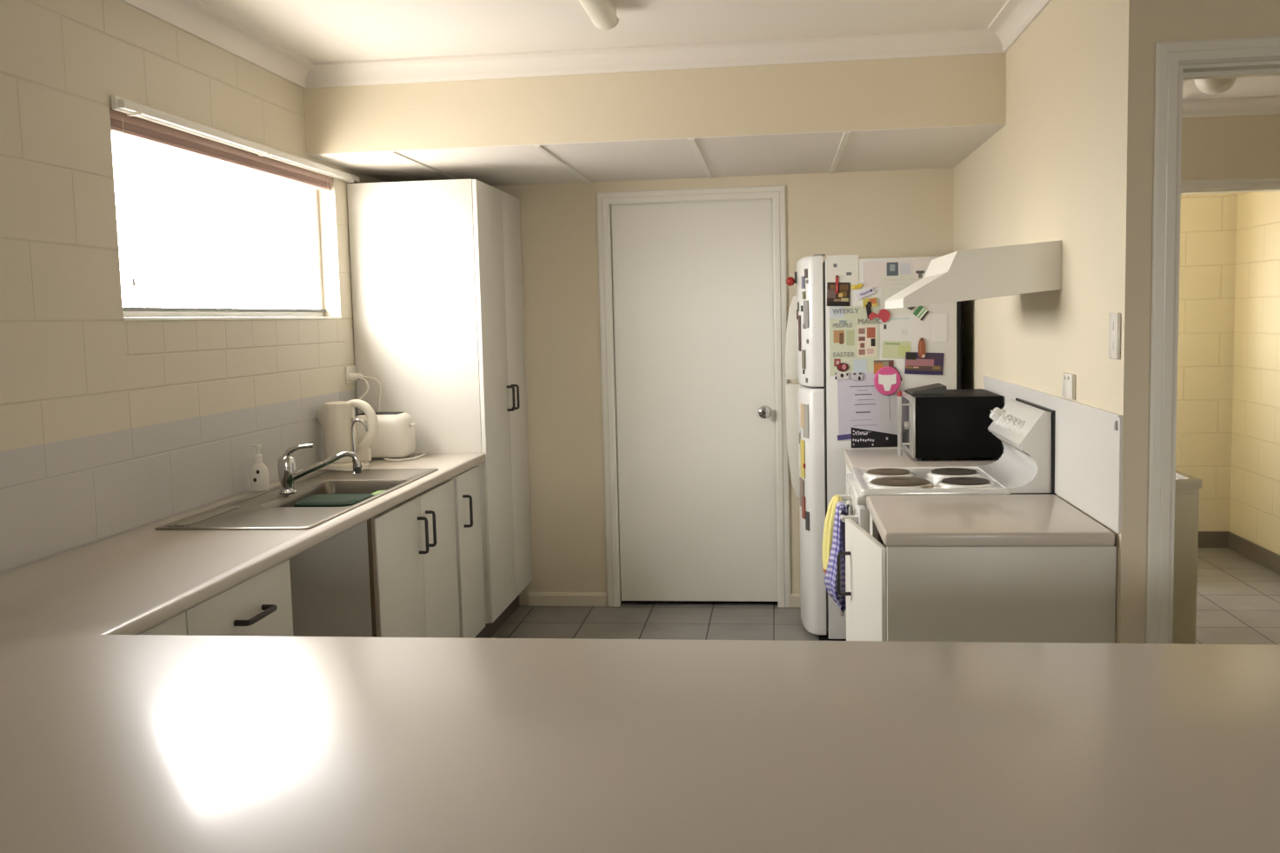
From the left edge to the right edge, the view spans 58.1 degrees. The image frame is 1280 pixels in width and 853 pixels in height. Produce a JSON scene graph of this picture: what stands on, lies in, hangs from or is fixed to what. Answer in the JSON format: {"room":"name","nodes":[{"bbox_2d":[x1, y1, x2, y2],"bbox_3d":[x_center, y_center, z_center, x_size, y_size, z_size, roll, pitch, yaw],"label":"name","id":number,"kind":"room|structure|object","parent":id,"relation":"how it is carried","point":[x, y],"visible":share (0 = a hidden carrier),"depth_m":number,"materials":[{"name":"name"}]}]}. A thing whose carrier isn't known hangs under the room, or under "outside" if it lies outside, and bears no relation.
{"room":"kitchen","nodes":[
{"label":"kitchen","id":0,"kind":"room"},
{"bbox_2d":[0,0,386,574],"bbox_3d":[-1.765,0.118,1.619,0.190,2.490,9.164,-1,5,7],"label":"wall","id":1,"kind":"structure","parent":0,"point":[111,426],"depth_m":3.23,"materials":[{"name":"beige brick"}]},
{"bbox_2d":[122,186,326,317],"bbox_3d":[-1.473,-0.681,4.095,0.052,0.597,1.662,-1,5,7],"label":"window","id":2,"kind":"structure","parent":1,"relation":"in","point":[317,310],"depth_m":4.60,"materials":[{"name":"white metal"}]},
{"bbox_2d":[109,107,334,299],"bbox_3d":[-1.411,-0.720,4.084,0.050,0.519,1.650,-1,5,7],"label":"window blind","id":3,"kind":"object","parent":2,"relation":"attached to","point":[136,128],"visible":0.77,"depth_m":3.82,"materials":[{"name":"beige"}]},
{"bbox_2d":[123,316,341,320],"bbox_3d":[-1.413,-0.386,4.117,0.079,0.010,1.662,-1,5,7],"label":"trim","id":4,"kind":"structure","parent":1,"relation":"attached to","point":[254,317],"depth_m":3.89,"materials":[{"name":"white paint"}]},
{"bbox_2d":[110,94,359,183],"bbox_3d":[-1.359,-1.000,4.164,0.038,0.044,1.875,-1,5,7],"label":"rail","id":5,"kind":"object","parent":1,"relation":"attached to","point":[131,109],"visible":0.96,"depth_m":3.82,"materials":[{"name":"metal"}]},
{"bbox_2d":[345,366,356,383],"bbox_3d":[-1.259,-0.226,5.024,0.014,0.070,0.109,-1,5,7],"label":"power outlet","id":6,"kind":"object","parent":1,"relation":"attached to","point":[352,369],"visible":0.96,"depth_m":4.99,"materials":[{"name":"beige plastic"}]},
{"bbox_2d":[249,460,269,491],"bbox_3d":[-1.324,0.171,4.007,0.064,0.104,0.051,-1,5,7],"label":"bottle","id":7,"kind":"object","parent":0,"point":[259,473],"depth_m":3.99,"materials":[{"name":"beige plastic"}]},
{"bbox_2d":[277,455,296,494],"bbox_3d":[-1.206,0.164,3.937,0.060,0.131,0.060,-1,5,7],"label":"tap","id":8,"kind":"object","parent":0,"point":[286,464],"depth_m":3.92,"materials":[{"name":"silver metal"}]},
{"bbox_2d":[351,458,359,474],"bbox_3d":[-1.089,0.146,4.407,0.032,0.073,0.032,-1,5,7],"label":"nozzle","id":9,"kind":"object","parent":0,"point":[353,473],"depth_m":4.40,"materials":[{"name":"silver metal"}]},
{"bbox_2d":[303,53,1006,186],"bbox_3d":[0.084,-1.331,5.051,2.706,0.338,1.268,-1,5,7],"label":"soffit","id":10,"kind":"structure","parent":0,"point":[927,112],"depth_m":4.49,"materials":[{"name":"beige paint"}]},
{"bbox_2d":[533,145,591,183],"bbox_3d":[-0.328,-1.155,5.118,0.024,0.007,1.266,-1,5,7],"label":"trim","id":11,"kind":"structure","parent":10,"relation":"attached to","point":[540,148],"depth_m":4.98,"materials":[{"name":"white paint"}]},
{"bbox_2d":[688,138,712,178],"bbox_3d":[0.271,-1.163,5.046,0.024,0.007,1.266,-1,5,7],"label":"trim","id":12,"kind":"structure","parent":10,"relation":"attached to","point":[692,141],"depth_m":4.89,"materials":[{"name":"white paint"}]},
{"bbox_2d":[828,131,850,173],"bbox_3d":[0.857,-1.171,4.976,0.024,0.007,1.266,-1,5,7],"label":"trim","id":13,"kind":"structure","parent":10,"relation":"attached to","point":[846,135],"depth_m":4.84,"materials":[{"name":"white paint"}]},
{"bbox_2d":[492,167,953,605],"bbox_3d":[0.197,-0.331,5.877,2.706,2.490,0.200,-1,5,7],"label":"wall","id":14,"kind":"structure","parent":0,"point":[901,213],"depth_m":5.80,"materials":[{"name":"beige paint"}]},
{"bbox_2d":[387,151,457,179],"bbox_3d":[-0.912,-1.147,5.188,0.024,0.007,1.266,-1,5,7],"label":"trim","id":15,"kind":"structure","parent":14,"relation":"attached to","point":[393,153],"depth_m":4.92,"materials":[{"name":"white paint"}]},
{"bbox_2d":[527,592,607,606],"bbox_3d":[-0.375,0.892,5.955,0.415,0.070,0.014,-1,5,7],"label":"baseboard","id":16,"kind":"structure","parent":14,"relation":"attached to","point":[534,598],"depth_m":5.95,"materials":[{"name":"beige paint"}]},
{"bbox_2d":[595,185,790,606],"bbox_3d":[0.278,-0.132,5.827,0.935,2.100,0.118,-1,5,7],"label":"trim","id":17,"kind":"structure","parent":14,"relation":"attached to","point":[776,193],"depth_m":5.76,"materials":[{"name":"white paint"}]},
{"bbox_2d":[610,199,778,601],"bbox_3d":[0.280,-0.111,5.778,0.814,2.023,0.112,-1,5,7],"label":"door","id":18,"kind":"structure","parent":14,"relation":"in","point":[693,282],"depth_m":5.80,"materials":[{"name":"wood"}]},
{"bbox_2d":[788,593,800,606],"bbox_3d":[1.154,0.871,5.772,0.812,0.070,0.014,-1,5,7],"label":"baseboard","id":19,"kind":"structure","parent":14,"relation":"attached to","point":[795,598],"depth_m":5.81,"materials":[{"name":"beige paint"}]},
{"bbox_2d":[199,0,1279,99],"bbox_3d":[0.935,-1.273,1.865,5.552,0.100,10.750,-1,5,7],"label":"ceiling","id":20,"kind":"structure","parent":0,"point":[316,30],"depth_m":3.99,"materials":[{"name":"white paint"}]},
{"bbox_2d":[579,0,619,29],"bbox_3d":[-0.189,-1.289,3.198,0.090,0.062,1.285,-1,5,7],"label":"ceiling light","id":21,"kind":"object","parent":20,"relation":"attached to","point":[603,13],"visible":1,"depth_m":3.66,"materials":[{"name":"beige plastic"}]},
{"bbox_2d":[1193,77,1236,94],"bbox_3d":[2.550,-1.520,5.105,0.184,0.095,0.184,-1,5,7],"label":"light","id":22,"kind":"object","parent":20,"relation":"attached to","point":[1210,86],"visible":0.68,"depth_m":5.06,"materials":[{"name":"glass"}]},
{"bbox_2d":[491,547,1279,644],"bbox_3d":[1.000,1.305,2.107,5.552,0.100,10.750,-1,5,7],"label":"floor","id":23,"kind":"structure","parent":0,"point":[1238,597],"depth_m":5.62,"materials":[{"name":"grey tile"}]},
{"bbox_2d":[140,611,186,635],"bbox_3d":[-1.281,0.846,2.453,0.546,0.861,0.328,-1,5,7],"label":"base cabinet","id":24,"kind":"object","parent":23,"relation":"on","point":[176,625],"visible":0.14,"depth_m":2.48,"materials":[{"name":"white laminate"}]},
{"bbox_2d":[185,559,293,636],"bbox_3d":[-1.209,0.804,2.884,0.587,0.861,0.545,-1,5,7],"label":"drawer","id":25,"kind":"object","parent":23,"relation":"on","point":[260,605],"visible":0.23,"depth_m":2.85,"materials":[{"name":"white laminate"}]},
{"bbox_2d":[289,479,459,637],"bbox_3d":[-1.048,0.671,4.257,0.584,0.861,0.958,-1,5,7],"label":"base cabinet","id":26,"kind":"object","parent":23,"relation":"on","point":[393,573],"visible":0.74,"depth_m":3.86,"materials":[{"name":"white laminate"}]},
{"bbox_2d":[346,179,532,638],"bbox_3d":[-0.895,-0.064,5.492,0.614,2.084,0.852,-1,5,7],"label":"pantry cabinet","id":27,"kind":"object","parent":23,"relation":"on","point":[436,265],"visible":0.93,"depth_m":5.05,"materials":[{"name":"white laminate"}]},
{"bbox_2d":[449,465,485,638],"bbox_3d":[-0.967,0.605,4.941,0.584,0.861,0.370,-1,5,7],"label":"base cabinet","id":28,"kind":"object","parent":23,"relation":"on","point":[466,483],"visible":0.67,"depth_m":4.87,"materials":[{"name":"white laminate"}]},
{"bbox_2d":[846,463,851,515],"bbox_3d":[1.099,0.591,4.529,0.603,0.862,0.662,-1,5,7],"label":"base cabinet","id":29,"kind":"object","parent":23,"relation":"on","point":[848,471],"visible":0.12,"depth_m":4.71,"materials":[{"name":"white laminate"}]},
{"bbox_2d":[843,448,997,473],"bbox_3d":[1.102,0.143,4.486,0.576,0.037,0.670,-1,5,7],"label":"countertop","id":30,"kind":"structure","parent":29,"relation":"on","point":[885,457],"depth_m":4.42,"materials":[{"name":"grey laminate"}]},
{"bbox_2d":[897,388,1002,460],"bbox_3d":[1.199,-0.021,4.571,0.385,0.268,0.422,-1,5,7],"label":"microwave oven","id":31,"kind":"object","parent":30,"relation":"on","point":[955,423],"visible":0.95,"depth_m":4.37,"materials":[{"name":"black metal"}]},
{"bbox_2d":[906,383,946,393],"bbox_3d":[1.147,-0.152,4.614,0.135,0.031,0.180,-1,5,7],"label":"booklet","id":32,"kind":"object","parent":31,"relation":"on","point":[936,388],"visible":1,"depth_m":4.53,"materials":[{"name":"grey"}]},
{"bbox_2d":[785,253,962,640],"bbox_3d":[1.069,0.077,5.371,0.771,1.730,0.591,-1,5,7],"label":"refrigerator","id":33,"kind":"object","parent":23,"relation":"on","point":[825,463],"depth_m":5.11,"materials":[{"name":"white metal"}]},
{"bbox_2d":[786,272,796,286],"bbox_3d":[0.698,-0.680,5.314,0.050,0.064,0.042,-1,5,7],"label":"magnet","id":34,"kind":"object","parent":33,"relation":"attached to","point":[790,281],"visible":1,"depth_m":5.30,"materials":[{"name":"red"}]},
{"bbox_2d":[798,315,800,351],"bbox_3d":[0.719,-0.420,5.195,0.003,0.160,0.060,-1,5,0],"label":"magnet","id":35,"kind":"object","parent":33,"relation":"attached to","point":[799,316],"visible":1,"depth_m":5.19,"materials":[{"name":"brown"}]},
{"bbox_2d":[798,428,800,470],"bbox_3d":[0.735,0.105,5.315,0.002,0.180,0.110,-1,5,4],"label":"paper sheet","id":36,"kind":"object","parent":33,"relation":"attached to","point":[799,453],"visible":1,"depth_m":5.31,"materials":[{"name":"white"}]},
{"bbox_2d":[799,477,803,508],"bbox_3d":[0.737,0.302,5.253,0.004,0.130,0.100,-1,5,0],"label":"postcard","id":37,"kind":"object","parent":33,"relation":"attached to","point":[801,480],"visible":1,"depth_m":5.25,"materials":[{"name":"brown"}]},
{"bbox_2d":[800,439,805,478],"bbox_3d":[0.734,0.146,5.202,0.004,0.170,0.060,-2,5,-6],"label":"postcard","id":38,"kind":"object","parent":33,"relation":"attached to","point":[802,442],"visible":1,"depth_m":5.20,"materials":[{"name":"yellow"}]},
{"bbox_2d":[800,403,805,428],"bbox_3d":[0.731,-0.047,5.174,0.003,0.110,0.060,-2,5,-8],"label":"postcard","id":39,"kind":"object","parent":33,"relation":"attached to","point":[801,403],"visible":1,"depth_m":5.18,"materials":[{"name":"beige"}]},
{"bbox_2d":[801,349,805,368],"bbox_3d":[0.728,-0.299,5.130,0.003,0.085,0.040,-2,5,-8],"label":"magnet","id":40,"kind":"object","parent":33,"relation":"attached to","point":[803,350],"visible":1,"depth_m":5.12},
{"bbox_2d":[801,495,805,519],"bbox_3d":[0.740,0.366,5.213,0.005,0.100,0.040,-2,5,-8],"label":"magnet","id":41,"kind":"object","parent":33,"relation":"attached to","point":[803,509],"visible":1,"depth_m":5.20,"materials":[{"name":"brown"}]},
{"bbox_2d":[802,404,808,438],"bbox_3d":[0.739,-0.024,5.139,0.002,0.150,0.050,-3,6,-19],"label":"postcard","id":42,"kind":"object","parent":33,"relation":"attached to","point":[805,407],"visible":1,"depth_m":5.14,"materials":[{"name":"grey"}]},
{"bbox_2d":[803,300,808,327],"bbox_3d":[0.732,-0.495,5.082,0.003,0.120,0.034,-4,6,-25],"label":"magnet","id":43,"kind":"object","parent":33,"relation":"attached to","point":[805,303],"visible":1,"depth_m":5.08,"materials":[{"name":"grey"}]},
{"bbox_2d":[805,511,809,531],"bbox_3d":[0.752,0.424,5.176,0.002,0.085,0.034,-4,6,-22],"label":"magnet","id":44,"kind":"object","parent":33,"relation":"attached to","point":[807,514],"visible":1,"depth_m":5.18,"materials":[{"name":"grey"}]},
{"bbox_2d":[835,275,838,293],"bbox_3d":[0.859,-0.619,5.027,0.014,0.080,0.005,-1,5,7],"label":"magnet","id":45,"kind":"object","parent":33,"relation":"attached to","point":[836,276],"visible":1,"depth_m":5.03,"materials":[{"name":"red"}]},
{"bbox_2d":[826,282,850,306],"bbox_3d":[0.867,-0.577,5.032,0.102,0.106,0.002,-1,5,7],"label":"photo","id":46,"kind":"object","parent":33,"relation":"attached to","point":[842,298],"visible":1,"depth_m":5.03,"materials":[{"name":"brown"}]},
{"bbox_2d":[834,372,848,379],"bbox_3d":[0.887,-0.223,5.061,0.060,0.030,0.004,-1,5,7],"label":"magnet","id":47,"kind":"object","parent":33,"relation":"attached to","point":[837,375],"visible":1,"depth_m":5.06,"materials":[{"name":"white"}]},
{"bbox_2d":[826,254,858,285],"bbox_3d":[0.882,-0.682,5.022,0.138,0.130,0.001,-1,5,7],"label":"paper sheet","id":48,"kind":"object","parent":33,"relation":"attached to","point":[843,266],"visible":1,"depth_m":5.02,"materials":[{"name":"white"}]},
{"bbox_2d":[836,362,848,371],"bbox_3d":[0.890,-0.260,5.058,0.052,0.038,0.004,-1,5,7],"label":"magnet","id":49,"kind":"object","parent":33,"relation":"attached to","point":[841,367],"visible":1,"depth_m":5.06,"materials":[{"name":"red"}]},
{"bbox_2d":[829,305,881,376],"bbox_3d":[0.945,-0.374,5.043,0.226,0.305,0.003,-1,5,7],"label":"page","id":50,"kind":"object","parent":33,"relation":"attached to","point":[854,338],"visible":1,"depth_m":5.04,"materials":[{"name":"green"}]},
{"bbox_2d":[850,283,862,289],"bbox_3d":[0.944,-0.610,5.018,0.052,0.027,0.004,-1,5,7],"label":"magnet","id":51,"kind":"object","parent":33,"relation":"attached to","point":[858,286],"visible":1,"depth_m":5.02,"materials":[{"name":"yellow"}]},
{"bbox_2d":[837,372,880,440],"bbox_3d":[0.978,-0.089,5.067,0.217,0.301,0.001,-1,5,7],"label":"sheet","id":52,"kind":"object","parent":33,"relation":"attached to","point":[858,400],"visible":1,"depth_m":5.07,"materials":[{"name":"grey"}]},
{"bbox_2d":[853,372,862,379],"bbox_3d":[0.956,-0.220,5.053,0.041,0.034,0.004,-1,5,7],"label":"magnet","id":53,"kind":"object","parent":52,"relation":"attached to","point":[856,376],"visible":1,"depth_m":5.05,"materials":[{"name":"grey"}]},
{"bbox_2d":[855,286,874,299],"bbox_3d":[0.980,-0.581,5.016,0.083,0.054,0.005,-1,5,7],"label":"name tag","id":54,"kind":"object","parent":33,"relation":"attached to","point":[870,290],"visible":1,"depth_m":5.01,"materials":[{"name":"white"}]},
{"bbox_2d":[862,297,877,307],"bbox_3d":[1.002,-0.540,5.018,0.063,0.043,0.004,-1,5,7],"label":"magnet","id":55,"kind":"object","parent":33,"relation":"attached to","point":[872,302],"visible":1,"depth_m":5.01,"materials":[{"name":"yellow"}]},
{"bbox_2d":[851,427,897,447],"bbox_3d":[1.038,0.048,5.072,0.216,0.091,0.003,-1,5,7],"label":"card","id":56,"kind":"object","parent":33,"relation":"attached to","point":[871,439],"visible":0.99,"depth_m":5.07,"materials":[{"name":"black"}]},
{"bbox_2d":[868,308,890,322],"bbox_3d":[1.042,-0.481,5.018,0.094,0.058,0.005,-1,5,7],"label":"magnet","id":57,"kind":"object","parent":33,"relation":"attached to","point":[883,315],"visible":1,"depth_m":5.01,"materials":[{"name":"red"}]},
{"bbox_2d":[873,360,893,374],"bbox_3d":[1.066,-0.259,5.038,0.086,0.061,0.002,-1,5,7],"label":"photo","id":58,"kind":"object","parent":33,"relation":"attached to","point":[878,364],"visible":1,"depth_m":5.04,"materials":[{"name":"brown"}]},
{"bbox_2d":[873,366,900,395],"bbox_3d":[1.081,-0.199,5.035,0.115,0.126,0.007,-1,5,7],"label":"round magnet","id":59,"kind":"object","parent":33,"relation":"attached to","point":[887,380],"visible":1,"depth_m":5.03,"materials":[{"name":"pink"}]},
{"bbox_2d":[863,260,915,286],"bbox_3d":[1.084,-0.663,5.000,0.223,0.110,0.001,-1,5,7],"label":"page","id":60,"kind":"object","parent":33,"relation":"attached to","point":[872,270],"visible":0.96,"depth_m":5.00,"materials":[{"name":"white"}]},
{"bbox_2d":[879,387,912,434],"bbox_3d":[1.125,-0.043,5.054,0.150,0.256,0.001,-1,5,7],"label":"paper sheet","id":61,"kind":"object","parent":33,"relation":"attached to","point":[888,403],"visible":0.43,"depth_m":5.06,"materials":[{"name":"grey"}]},
{"bbox_2d":[881,340,911,359],"bbox_3d":[1.120,-0.335,5.027,0.127,0.082,0.001,-1,5,7],"label":"flyer","id":62,"kind":"object","parent":33,"relation":"attached to","point":[890,349],"visible":1,"depth_m":5.03,"materials":[{"name":"yellow paper"}]},
{"bbox_2d":[880,314,919,348],"bbox_3d":[1.131,-0.414,5.018,0.171,0.145,0.001,-1,5,7],"label":"paper sheet","id":63,"kind":"object","parent":33,"relation":"attached to","point":[896,328],"visible":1,"depth_m":5.02,"materials":[{"name":"white"}]},
{"bbox_2d":[880,270,928,314],"bbox_3d":[1.149,-0.581,5.000,0.201,0.190,0.001,-1,5,7],"label":"paper sheet","id":64,"kind":"object","parent":33,"relation":"attached to","point":[890,285],"visible":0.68,"depth_m":5.00,"materials":[{"name":"white"}]},
{"bbox_2d":[912,306,929,320],"bbox_3d":[1.217,-0.494,4.996,0.072,0.071,0.003,-1,5,7],"label":"magnet","id":65,"kind":"object","parent":33,"relation":"attached to","point":[920,312],"visible":0.91,"depth_m":5.00,"materials":[{"name":"white"}]},
{"bbox_2d":[913,260,930,282],"bbox_3d":[1.258,-0.633,4.982,0.141,0.168,0.001,-1,5,7],"label":"paper sheet","id":66,"kind":"object","parent":33,"relation":"attached to","point":[920,267],"visible":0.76,"depth_m":4.98,"materials":[{"name":"white"}]},
{"bbox_2d":[918,338,926,358],"bbox_3d":[1.225,-0.343,5.008,0.032,0.088,0.005,-1,5,7],"label":"magnet","id":67,"kind":"object","parent":33,"relation":"attached to","point":[922,347],"visible":1,"depth_m":5.01,"materials":[{"name":"brown"}]},
{"bbox_2d":[904,352,944,374],"bbox_3d":[1.237,-0.274,5.015,0.168,0.104,0.002,-1,5,7],"label":"photo","id":68,"kind":"object","parent":33,"relation":"attached to","point":[932,363],"visible":1,"depth_m":5.01,"materials":[{"name":"purple"}]},
{"bbox_2d":[908,313,946,341],"bbox_3d":[1.250,-0.428,5.002,0.162,0.125,0.001,-1,5,7],"label":"paper sheet","id":69,"kind":"object","parent":33,"relation":"attached to","point":[933,327],"visible":1,"depth_m":5.00,"materials":[{"name":"white"}]},
{"bbox_2d":[836,398,1055,533],"bbox_3d":[1.002,0.505,3.905,0.653,1.156,0.550,-1,5,7],"label":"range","id":70,"kind":"object","parent":23,"relation":"on","point":[1026,430],"visible":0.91,"depth_m":3.69,"materials":[{"name":"white metal"}]},
{"bbox_2d":[822,494,841,573],"bbox_3d":[0.678,0.381,4.058,0.065,0.279,0.123,-2,5,-6],"label":"tea towel","id":71,"kind":"object","parent":70,"relation":"hanging from","point":[829,523],"visible":0.59,"depth_m":4.03,"materials":[{"name":"yellow fabric"}]},
{"bbox_2d":[824,501,846,616],"bbox_3d":[0.662,0.451,3.888,0.087,0.388,0.145,-1,5,7],"label":"tea towel","id":72,"kind":"object","parent":70,"relation":"hanging from","point":[830,579],"visible":0.62,"depth_m":3.86,"materials":[{"name":"blue fabric"}]},
{"bbox_2d":[840,510,848,561],"bbox_3d":[0.672,0.360,3.766,0.035,0.170,0.050,-1,5,7],"label":"tea towel","id":73,"kind":"object","parent":70,"relation":"hanging from","point":[843,512],"visible":0.48,"depth_m":3.75,"materials":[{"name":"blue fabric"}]},
{"bbox_2d":[850,466,1011,495],"bbox_3d":[0.960,0.179,3.880,0.462,0.019,0.540,-1,5,7],"label":"cooktop","id":74,"kind":"object","parent":70,"relation":"in","point":[959,480],"depth_m":3.75,"materials":[{"name":"white metal"}]},
{"bbox_2d":[978,399,1051,493],"bbox_3d":[1.234,0.055,3.835,0.138,0.253,0.536,-1,5,7],"label":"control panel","id":75,"kind":"structure","parent":70,"relation":"attached to","point":[1016,470],"depth_m":3.64,"materials":[{"name":"white metal"}]},
{"bbox_2d":[836,513,1116,643],"bbox_3d":[0.921,0.709,3.321,0.684,0.862,0.622,-1,5,7],"label":"base cabinet","id":76,"kind":"object","parent":23,"relation":"on","point":[983,594],"visible":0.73,"depth_m":2.99,"materials":[{"name":"white laminate"}]},
{"bbox_2d":[866,493,1114,546],"bbox_3d":[0.958,0.260,3.272,0.576,0.037,0.638,-1,5,7],"label":"countertop","id":77,"kind":"structure","parent":76,"relation":"on","point":[916,520],"depth_m":3.12,"materials":[{"name":"grey laminate"}]},
{"bbox_2d":[1172,469,1202,644],"bbox_3d":[1.801,0.592,4.447,0.522,0.842,0.500,-1,5,7],"label":"cabinet","id":78,"kind":"object","parent":23,"relation":"on","point":[1187,486],"visible":0.16,"depth_m":4.17,"materials":[{"name":"beige"}]},
{"bbox_3d":[0.072,0.879,1.750,3.398,0.861,0.667,-1,5,7],"label":"bar cabinet","id":79,"kind":"object","parent":23,"relation":"on","visible":0},
{"bbox_2d":[0,453,1279,852],"bbox_3d":[0.244,0.306,2.976,3.470,0.037,3.922,-1,5,7],"label":"countertop","id":80,"kind":"structure","parent":79,"relation":"on","point":[115,738],"depth_m":1.59,"materials":[{"name":"grey laminate"}]},
{"bbox_2d":[249,444,269,491],"bbox_3d":[-1.325,0.142,4.004,0.064,0.161,0.053,-1,5,7],"label":"soap dispenser","id":81,"kind":"object","parent":80,"relation":"on","point":[259,473],"visible":1,"depth_m":3.99,"materials":[{"name":"beige plastic"}]},
{"bbox_2d":[154,468,438,530],"bbox_3d":[-1.089,0.304,3.912,0.464,0.162,1.270,-1,5,7],"label":"sink","id":82,"kind":"object","parent":80,"relation":"in","point":[265,510],"visible":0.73,"depth_m":3.73,"materials":[{"name":"silver metal"}]},
{"bbox_2d":[293,493,373,506],"bbox_3d":[-1.026,0.310,3.894,0.258,0.146,0.212,-1,5,7],"label":"tub","id":83,"kind":"object","parent":82,"relation":"in","point":[321,500],"visible":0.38,"depth_m":3.82,"materials":[{"name":"green plastic"}]},
{"bbox_2d":[277,444,361,494],"bbox_3d":[-1.095,0.141,3.944,0.285,0.169,0.060,-2,5,-4],"label":"mixer tap","id":84,"kind":"object","parent":80,"relation":"on","point":[288,475],"visible":1,"depth_m":3.92,"materials":[{"name":"silver metal"}]},
{"bbox_2d":[319,373,369,471],"bbox_3d":[-1.228,-0.025,4.734,0.224,0.366,0.596,-3,5,-11],"label":"lead","id":85,"kind":"object","parent":80,"relation":"on","point":[351,376],"visible":0.56,"depth_m":4.96,"materials":[{"name":"beige plastic"}]},
{"bbox_2d":[316,399,378,468],"bbox_3d":[-1.185,0.026,4.662,0.186,0.275,0.210,-6,7,-41],"label":"electric kettle","id":86,"kind":"object","parent":80,"relation":"on","point":[336,419],"visible":0.86,"depth_m":4.62,"materials":[{"name":"beige plastic"}]},
{"bbox_2d":[351,419,368,474],"bbox_3d":[-1.071,0.078,4.386,0.080,0.212,0.039,2,6,30],"label":"tap","id":87,"kind":"object","parent":80,"relation":"on","point":[355,420],"visible":0.7,"depth_m":4.39,"materials":[{"name":"silver metal"}]},
{"bbox_2d":[354,411,415,459],"bbox_3d":[-1.090,0.038,4.936,0.261,0.195,0.175,-1,5,7],"label":"toaster","id":88,"kind":"object","parent":80,"relation":"on","point":[395,438],"visible":0.68,"depth_m":4.86,"materials":[{"name":"beige plastic"}]},
{"bbox_2d":[353,372,425,460],"bbox_3d":[-1.100,-0.047,4.931,0.326,0.365,0.269,-1,5,7],"label":"lead","id":89,"kind":"object","parent":80,"relation":"on","point":[360,375],"visible":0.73,"depth_m":5.04,"materials":[{"name":"beige plastic"}]},
{"bbox_2d":[953,0,1173,643],"bbox_3d":[1.427,-0.216,4.334,0.100,2.490,2.984,-1,5,7],"label":"wall","id":90,"kind":"structure","parent":0,"point":[1070,162],"depth_m":3.22,"materials":[{"name":"beige paint"}]},
{"bbox_2d":[120,0,1052,88],"bbox_3d":[0.820,-1.048,0.457,5.252,0.078,7.696,-1,5,7],"label":"trim","id":91,"kind":"structure","parent":90,"relation":"attached to","point":[195,17],"depth_m":4.32,"materials":[{"name":"white paint"}]},
{"bbox_2d":[885,240,1061,308],"bbox_3d":[1.071,-0.490,3.791,0.467,0.190,0.600,-1,5,7],"label":"range hood","id":92,"kind":"object","parent":90,"relation":"attached to","point":[958,276],"visible":1,"depth_m":3.49,"materials":[{"name":"white metal"}]},
{"bbox_2d":[982,375,1122,533],"bbox_3d":[1.315,0.029,3.835,0.010,0.300,1.916,-1,5,7],"label":"backsplash","id":93,"kind":"structure","parent":90,"relation":"attached to","point":[1088,447],"depth_m":3.20,"materials":[{"name":"white"}]},
{"bbox_2d":[1061,373,1075,399],"bbox_3d":[1.255,-0.119,3.378,0.016,0.073,0.115,-1,5,7],"label":"power outlet","id":94,"kind":"object","parent":90,"relation":"attached to","point":[1069,380],"visible":1,"depth_m":3.35,"materials":[{"name":"beige plastic"}]},
{"bbox_2d":[1108,313,1120,359],"bbox_3d":[1.200,-0.229,2.916,0.011,0.116,0.074,-1,5,7],"label":"light switch","id":95,"kind":"object","parent":90,"relation":"attached to","point":[1114,318],"visible":1,"depth_m":2.90,"materials":[{"name":"beige plastic"}]},
{"bbox_2d":[1145,35,1279,643],"bbox_3d":[1.732,0.111,2.862,0.925,2.100,0.122,-1,5,7],"label":"door frame","id":96,"kind":"structure","parent":90,"relation":"attached to","point":[1176,62],"depth_m":2.81,"materials":[{"name":"white paint"}]},
{"bbox_2d":[1175,193,1237,531],"bbox_3d":[2.701,-0.504,7.052,1.900,2.490,0.190,-1,5,7],"label":"wall","id":97,"kind":"structure","parent":0,"point":[1208,222],"depth_m":6.88,"materials":[{"name":"beige brick"}]},
{"bbox_2d":[1197,531,1228,547],"bbox_3d":[2.719,0.695,7.065,1.700,0.100,0.010,-1,5,7],"label":"baseboard","id":98,"kind":"structure","parent":97,"relation":"attached to","point":[1206,539],"depth_m":6.97,"materials":[{"name":"grey tile"}]},
{"bbox_2d":[1172,0,1279,41],"bbox_3d":[2.522,-0.095,2.757,2.446,2.490,0.100,-1,5,7],"label":"wall","id":99,"kind":"structure","parent":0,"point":[1191,19],"depth_m":2.75,"materials":[{"name":"beige paint"}]},
{"bbox_2d":[1180,113,1279,180],"bbox_3d":[2.905,-0.409,5.990,2.446,2.490,0.100,-1,5,7],"label":"wall","id":100,"kind":"structure","parent":0,"point":[1233,146],"depth_m":5.83,"materials":[{"name":"beige paint"}]},
{"bbox_2d":[1180,176,1279,194],"bbox_3d":[3.065,-0.216,5.981,0.880,2.100,0.120,-1,5,7],"label":"trim","id":101,"kind":"structure","parent":100,"relation":"attached to","point":[1256,184],"depth_m":5.84,"materials":[{"name":"white paint"}]},
{"bbox_2d":[1182,95,1279,118],"bbox_3d":[2.864,-1.601,5.788,2.446,0.078,0.080,-1,5,7],"label":"trim","id":102,"kind":"structure","parent":100,"relation":"attached to","point":[1267,104],"depth_m":5.78,"materials":[{"name":"white paint"}]},
{"bbox_2d":[1229,191,1279,555],"bbox_3d":[3.531,-0.464,6.411,0.100,2.490,0.890,-1,5,7],"label":"wall","id":103,"kind":"structure","parent":0,"point":[1255,473],"depth_m":6.53,"materials":[{"name":"beige brick"}]},
{"bbox_2d":[1227,531,1279,574],"bbox_3d":[3.506,0.727,6.524,0.010,0.100,0.880,-1,5,7],"label":"baseboard","id":104,"kind":"structure","parent":103,"relation":"attached to","point":[1269,559],"depth_m":6.58,"materials":[{"name":"grey tile"}]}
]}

